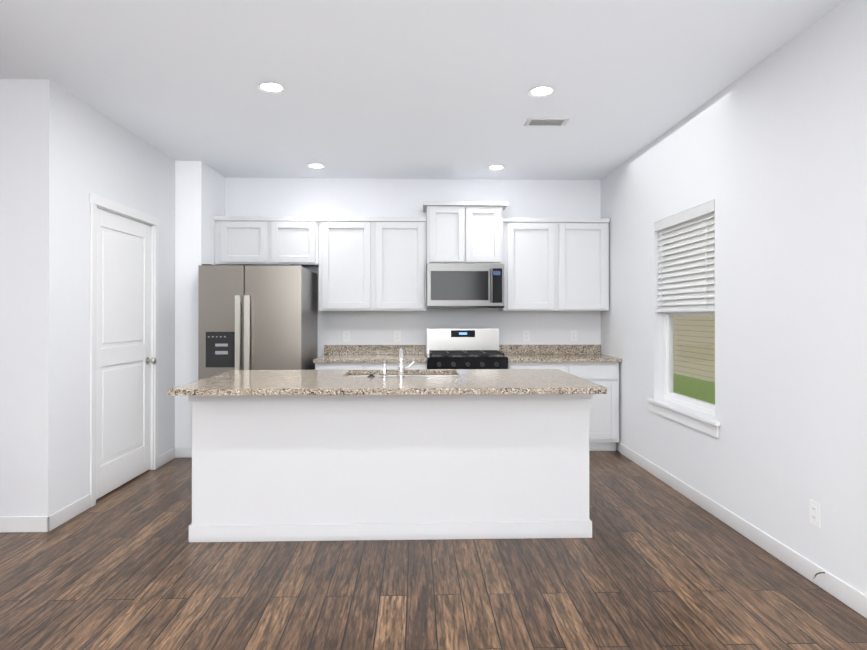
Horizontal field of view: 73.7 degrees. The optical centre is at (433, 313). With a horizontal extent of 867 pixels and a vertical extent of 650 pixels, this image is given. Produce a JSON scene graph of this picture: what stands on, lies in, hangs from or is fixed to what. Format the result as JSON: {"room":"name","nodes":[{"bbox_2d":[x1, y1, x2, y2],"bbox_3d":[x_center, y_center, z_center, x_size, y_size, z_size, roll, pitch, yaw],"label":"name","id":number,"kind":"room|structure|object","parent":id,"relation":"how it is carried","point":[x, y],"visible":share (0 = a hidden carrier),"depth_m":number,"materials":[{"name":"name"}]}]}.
{"room":"kitchen","nodes":[
{"label":"kitchen","id":0,"kind":"room"},
{"bbox_2d":[0,79,63,515],"bbox_3d":[-4.285,-0.051,3.523,3.900,2.743,0.150,0,0,-2],"label":"wall","id":1,"kind":"structure","parent":0,"point":[31,279],"depth_m":3.50,"materials":[{"name":"paint"}]},
{"bbox_2d":[0,512,55,532],"bbox_3d":[-4.275,1.273,3.435,3.911,0.095,0.011,0,0,-2],"label":"baseboard","id":2,"kind":"structure","parent":1,"relation":"attached to","point":[7,523],"depth_m":3.48,"materials":[{"name":"paint"}]},
{"bbox_2d":[63,89,174,507],"bbox_3d":[-2.448,-0.045,4.823,0.150,2.743,2.340,0,0,-2],"label":"wall","id":3,"kind":"structure","parent":0,"point":[105,156],"depth_m":3.94,"materials":[{"name":"paint"}]},
{"bbox_2d":[56,494,89,526],"bbox_3d":[-2.332,1.274,3.722,0.011,0.095,0.425,0,0,-2],"label":"baseboard","id":4,"kind":"structure","parent":3,"relation":"attached to","point":[79,506],"depth_m":3.73,"materials":[{"name":"paint"}]},
{"bbox_2d":[89,193,159,506],"bbox_3d":[-2.426,0.254,4.452,0.167,2.142,1.044,0,0,-2],"label":"door frame","id":5,"kind":"structure","parent":3,"relation":"attached to","point":[95,200],"depth_m":4.19,"materials":[{"name":"paint"}]},
{"bbox_2d":[96,208,155,499],"bbox_3d":[-2.361,0.286,4.452,0.108,2.054,0.895,0,0,-2],"label":"door","id":6,"kind":"structure","parent":3,"relation":"in","point":[124,360],"depth_m":4.43,"materials":[{"name":"paint"}]},
{"bbox_2d":[158,447,179,466],"bbox_3d":[-2.374,1.281,5.146,0.014,0.095,0.363,0,0,-2],"label":"baseboard","id":7,"kind":"structure","parent":3,"relation":"attached to","point":[174,452],"depth_m":5.17,"materials":[{"name":"paint"}]},
{"bbox_2d":[175,160,224,446],"bbox_3d":[-2.277,-0.040,5.667,0.238,2.741,0.658,0,0,-2],"label":"wall","id":8,"kind":"structure","parent":0,"point":[199,195],"depth_m":5.34,"materials":[{"name":"paint"}]},
{"bbox_2d":[225,178,600,356],"bbox_3d":[-2.270,-0.039,6.074,8.380,2.743,0.150,0,0,-2],"label":"wall","id":9,"kind":"structure","parent":0,"point":[325,197],"depth_m":6.06,"materials":[{"name":"paint"}]},
{"bbox_2d":[214,216,269,265],"bbox_3d":[-1.894,-0.718,5.850,0.534,0.472,0.323,0,0,-2],"label":"upper cabinet","id":10,"kind":"object","parent":9,"relation":"attached to","point":[239,240],"depth_m":5.70,"materials":[{"name":"paint"}]},
{"bbox_2d":[270,216,317,266],"bbox_3d":[-1.386,-0.718,5.865,0.482,0.472,0.323,0,0,-2],"label":"upper cabinet","id":11,"kind":"object","parent":9,"relation":"attached to","point":[293,240],"depth_m":5.71,"materials":[{"name":"paint"}]},
{"bbox_2d":[318,217,373,310],"bbox_3d":[-0.873,-0.489,5.879,0.541,0.930,0.323,0,0,-2],"label":"upper cabinet","id":12,"kind":"object","parent":9,"relation":"attached to","point":[371,263],"depth_m":5.73,"materials":[{"name":"paint"}]},
{"bbox_2d":[343,331,349,341],"bbox_3d":[-0.908,0.239,6.033,0.072,0.116,0.008,0,0,-2],"label":"electrical outlet","id":13,"kind":"object","parent":9,"relation":"attached to","point":[346,336],"visible":1,"depth_m":6.03,"materials":[{"name":"white plastic"}]},
{"bbox_2d":[394,331,400,341],"bbox_3d":[-0.379,0.239,6.049,0.072,0.116,0.008,0,0,-2],"label":"electrical outlet","id":14,"kind":"object","parent":9,"relation":"attached to","point":[397,336],"visible":1,"depth_m":6.05,"materials":[{"name":"white plastic"}]},
{"bbox_2d":[374,217,426,310],"bbox_3d":[-0.338,-0.489,5.895,0.529,0.930,0.323,0,0,-2],"label":"upper cabinet","id":15,"kind":"object","parent":9,"relation":"attached to","point":[400,243],"depth_m":5.74,"materials":[{"name":"paint"}]},
{"bbox_2d":[423,201,507,263],"bbox_3d":[0.312,-0.794,5.885,0.834,0.615,0.383,0,0,-2],"label":"upper cabinet","id":16,"kind":"object","parent":9,"relation":"attached to","point":[464,232],"visible":0.98,"depth_m":5.72,"materials":[{"name":"paint"}]},
{"bbox_2d":[427,264,503,307],"bbox_3d":[0.310,-0.267,5.835,0.756,0.431,0.479,0,0,-2],"label":"microwave","id":17,"kind":"object","parent":16,"relation":"attached to","point":[465,285],"visible":0.98,"depth_m":5.64,"materials":[{"name":"silver metal"}]},
{"bbox_2d":[523,330,529,341],"bbox_3d":[0.981,0.240,6.089,0.072,0.116,0.008,0,0,-2],"label":"electrical outlet","id":18,"kind":"object","parent":9,"relation":"attached to","point":[526,335],"visible":1,"depth_m":6.09,"materials":[{"name":"white plastic"}]},
{"bbox_2d":[499,218,609,310],"bbox_3d":[1.228,-0.488,5.941,1.076,0.928,0.323,0,0,-2],"label":"upper cabinet","id":19,"kind":"object","parent":9,"relation":"attached to","point":[556,264],"visible":0.98,"depth_m":5.79,"materials":[{"name":"paint"}]},
{"bbox_2d":[570,330,576,340],"bbox_3d":[1.480,0.240,6.104,0.072,0.116,0.008,0,0,-2],"label":"electrical outlet","id":20,"kind":"object","parent":9,"relation":"attached to","point":[573,335],"visible":1,"depth_m":6.10,"materials":[{"name":"white plastic"}]},
{"bbox_2d":[0,0,843,179],"bbox_3d":[-2.131,-1.472,1.392,8.380,0.080,9.530,0,0,-2],"label":"ceiling","id":21,"kind":"structure","parent":0,"point":[408,89],"depth_m":3.42,"materials":[{"name":"paint"}]},
{"bbox_2d":[258,83,285,93],"bbox_3d":[-1.017,-1.416,3.631,0.170,0.010,0.170,0,0,-2],"label":"recessed light","id":22,"kind":"object","parent":21,"relation":"in","point":[272,88],"visible":0.94,"depth_m":3.64,"materials":[{"name":"white plastic"}]},
{"bbox_2d":[307,164,324,168],"bbox_3d":[-1.123,-1.407,5.529,0.170,0.010,0.170,0,0,-2],"label":"recessed light","id":23,"kind":"object","parent":21,"relation":"in","point":[316,166],"visible":0.96,"depth_m":5.54,"materials":[{"name":"white plastic"}]},
{"bbox_2d":[487,166,504,169],"bbox_3d":[0.606,-1.407,5.590,0.170,0.010,0.170,0,0,-2],"label":"recessed light","id":24,"kind":"object","parent":21,"relation":"in","point":[495,168],"visible":0.96,"depth_m":5.61,"materials":[{"name":"white plastic"}]},
{"bbox_2d":[528,87,554,96],"bbox_3d":[0.692,-1.416,3.692,0.170,0.010,0.170,0,0,-2],"label":"recessed light","id":25,"kind":"object","parent":21,"relation":"in","point":[541,92],"visible":0.92,"depth_m":3.71,"materials":[{"name":"white plastic"}]},
{"bbox_2d":[524,118,568,125],"bbox_3d":[0.835,-1.413,4.277,0.300,0.010,0.165,0,0,-2],"label":"ceiling vent","id":26,"kind":"object","parent":21,"relation":"in","point":[546,121],"visible":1,"depth_m":4.26,"materials":[{"name":"white plastic"}]},
{"bbox_2d":[0,450,866,649],"bbox_3d":[-2.131,1.341,1.379,8.380,0.060,9.530,0,0,-2],"label":"floor","id":27,"kind":"structure","parent":0,"point":[654,563],"depth_m":2.78,"materials":[{"name":"brown wood"}]},
{"bbox_2d":[198,264,317,379],"bbox_3d":[-1.637,0.448,5.517,0.903,1.764,0.936,0,0,-2],"label":"fridge","id":28,"kind":"object","parent":27,"relation":"on","point":[257,317],"visible":0.62,"depth_m":5.12,"materials":[{"name":"silver metal"}]},
{"bbox_2d":[313,345,426,369],"bbox_3d":[-0.600,0.830,5.721,1.059,1.002,0.643,0,0,-2],"label":"base cabinet","id":29,"kind":"object","parent":27,"relation":"on","point":[353,357],"visible":0.25,"depth_m":5.60,"materials":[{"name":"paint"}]},
{"bbox_2d":[188,396,592,541],"bbox_3d":[-0.251,0.884,3.767,2.352,0.877,0.810,0,0,-2],"label":"kitchen island","id":30,"kind":"object","parent":27,"relation":"on","point":[402,452],"depth_m":3.38,"materials":[{"name":"paint"}]},
{"bbox_2d":[168,376,606,395],"bbox_3d":[-0.245,0.424,3.438,2.364,0.035,0.645,0,0,-2],"label":"island countertop","id":31,"kind":"structure","parent":30,"relation":"on","point":[213,385],"depth_m":3.25,"materials":[{"name":"beige stone"}]},
{"bbox_2d":[348,372,455,375],"bbox_3d":[-0.216,0.550,3.974,0.784,0.235,0.449,0,0,-2],"label":"sink","id":32,"kind":"object","parent":31,"relation":"in","point":[349,373],"depth_m":4.18,"materials":[{"name":"silver metal"}]},
{"bbox_2d":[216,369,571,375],"bbox_3d":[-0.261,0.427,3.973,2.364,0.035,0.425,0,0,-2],"label":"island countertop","id":33,"kind":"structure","parent":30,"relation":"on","point":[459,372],"depth_m":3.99,"materials":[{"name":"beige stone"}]},
{"bbox_2d":[380,360,414,375],"bbox_3d":[-0.272,0.356,3.771,0.304,0.105,0.175,0,0,-2],"label":"faucet","id":34,"kind":"object","parent":33,"relation":"on","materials":[{"name":"silver metal"}]},
{"bbox_2d":[426,328,507,368],"bbox_3d":[0.313,0.743,5.707,0.758,1.175,0.705,0,0,-2],"label":"range","id":35,"kind":"object","parent":27,"relation":"on","point":[462,348],"visible":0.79,"depth_m":5.96,"materials":[{"name":"silver metal"}]},
{"bbox_2d":[499,345,621,450],"bbox_3d":[1.235,0.830,5.775,1.083,1.002,0.643,0,0,-2],"label":"base cabinet","id":36,"kind":"object","parent":27,"relation":"on","point":[592,363],"visible":0.31,"depth_m":5.49,"materials":[{"name":"paint"}]},
{"bbox_2d":[601,0,866,595],"bbox_3d":[1.985,-0.060,1.433,0.150,2.743,9.380,0,0,-2],"label":"wall","id":37,"kind":"structure","parent":0,"point":[768,154],"depth_m":3.14,"materials":[{"name":"paint"}]},
{"bbox_2d":[647,398,719,437],"bbox_3d":[1.844,0.756,4.262,0.108,0.107,1.110,0,0,-2],"label":"window sill","id":38,"kind":"structure","parent":37,"relation":"attached to","point":[698,420],"depth_m":4.16,"materials":[{"name":"paint"}]},
{"bbox_2d":[663,218,714,416],"bbox_3d":[1.933,-0.011,4.268,0.065,1.466,0.966,0,0,-2],"label":"window","id":39,"kind":"structure","parent":37,"relation":"in","point":[670,395],"depth_m":4.58,"materials":[{"name":"white plastic"}]},
{"bbox_2d":[654,200,714,311],"bbox_3d":[1.860,-0.377,4.267,0.070,0.733,0.954,0,0,-2],"label":"window blind","id":40,"kind":"object","parent":39,"relation":"attached to","point":[695,292],"visible":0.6,"depth_m":4.22,"materials":[{"name":"white plastic"}]},
{"bbox_2d":[620,443,866,617],"bbox_3d":[1.910,1.263,1.190,0.011,0.095,8.610,0,0,-2],"label":"baseboard","id":41,"kind":"structure","parent":37,"relation":"attached to","point":[853,598],"depth_m":3.21,"materials":[{"name":"paint"}]},
{"bbox_2d":[809,499,820,527],"bbox_3d":[1.863,0.978,2.825,0.008,0.116,0.072,0,0,-2],"label":"outlet","id":42,"kind":"object","parent":37,"relation":"attached to","point":[815,513],"visible":1,"depth_m":2.82,"materials":[{"name":"white plastic"}]},
{"label":"outside","id":43,"kind":"structure","parent":0,"visible":0},
{"bbox_2d":[673,217,714,381],"bbox_3d":[5.545,-0.518,6.003,0.100,4.300,24.000,0,0,-2],"label":"siding","id":44,"kind":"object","parent":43,"point":[707,355],"depth_m":11.79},
{"bbox_2d":[674,373,714,403],"bbox_3d":[3.716,1.487,5.940,3.560,0.390,24.000,0,0,-2],"label":"grass","id":45,"kind":"structure","parent":43,"point":[691,382],"depth_m":10.07,"materials":[{"name":"green plant"}]}
]}

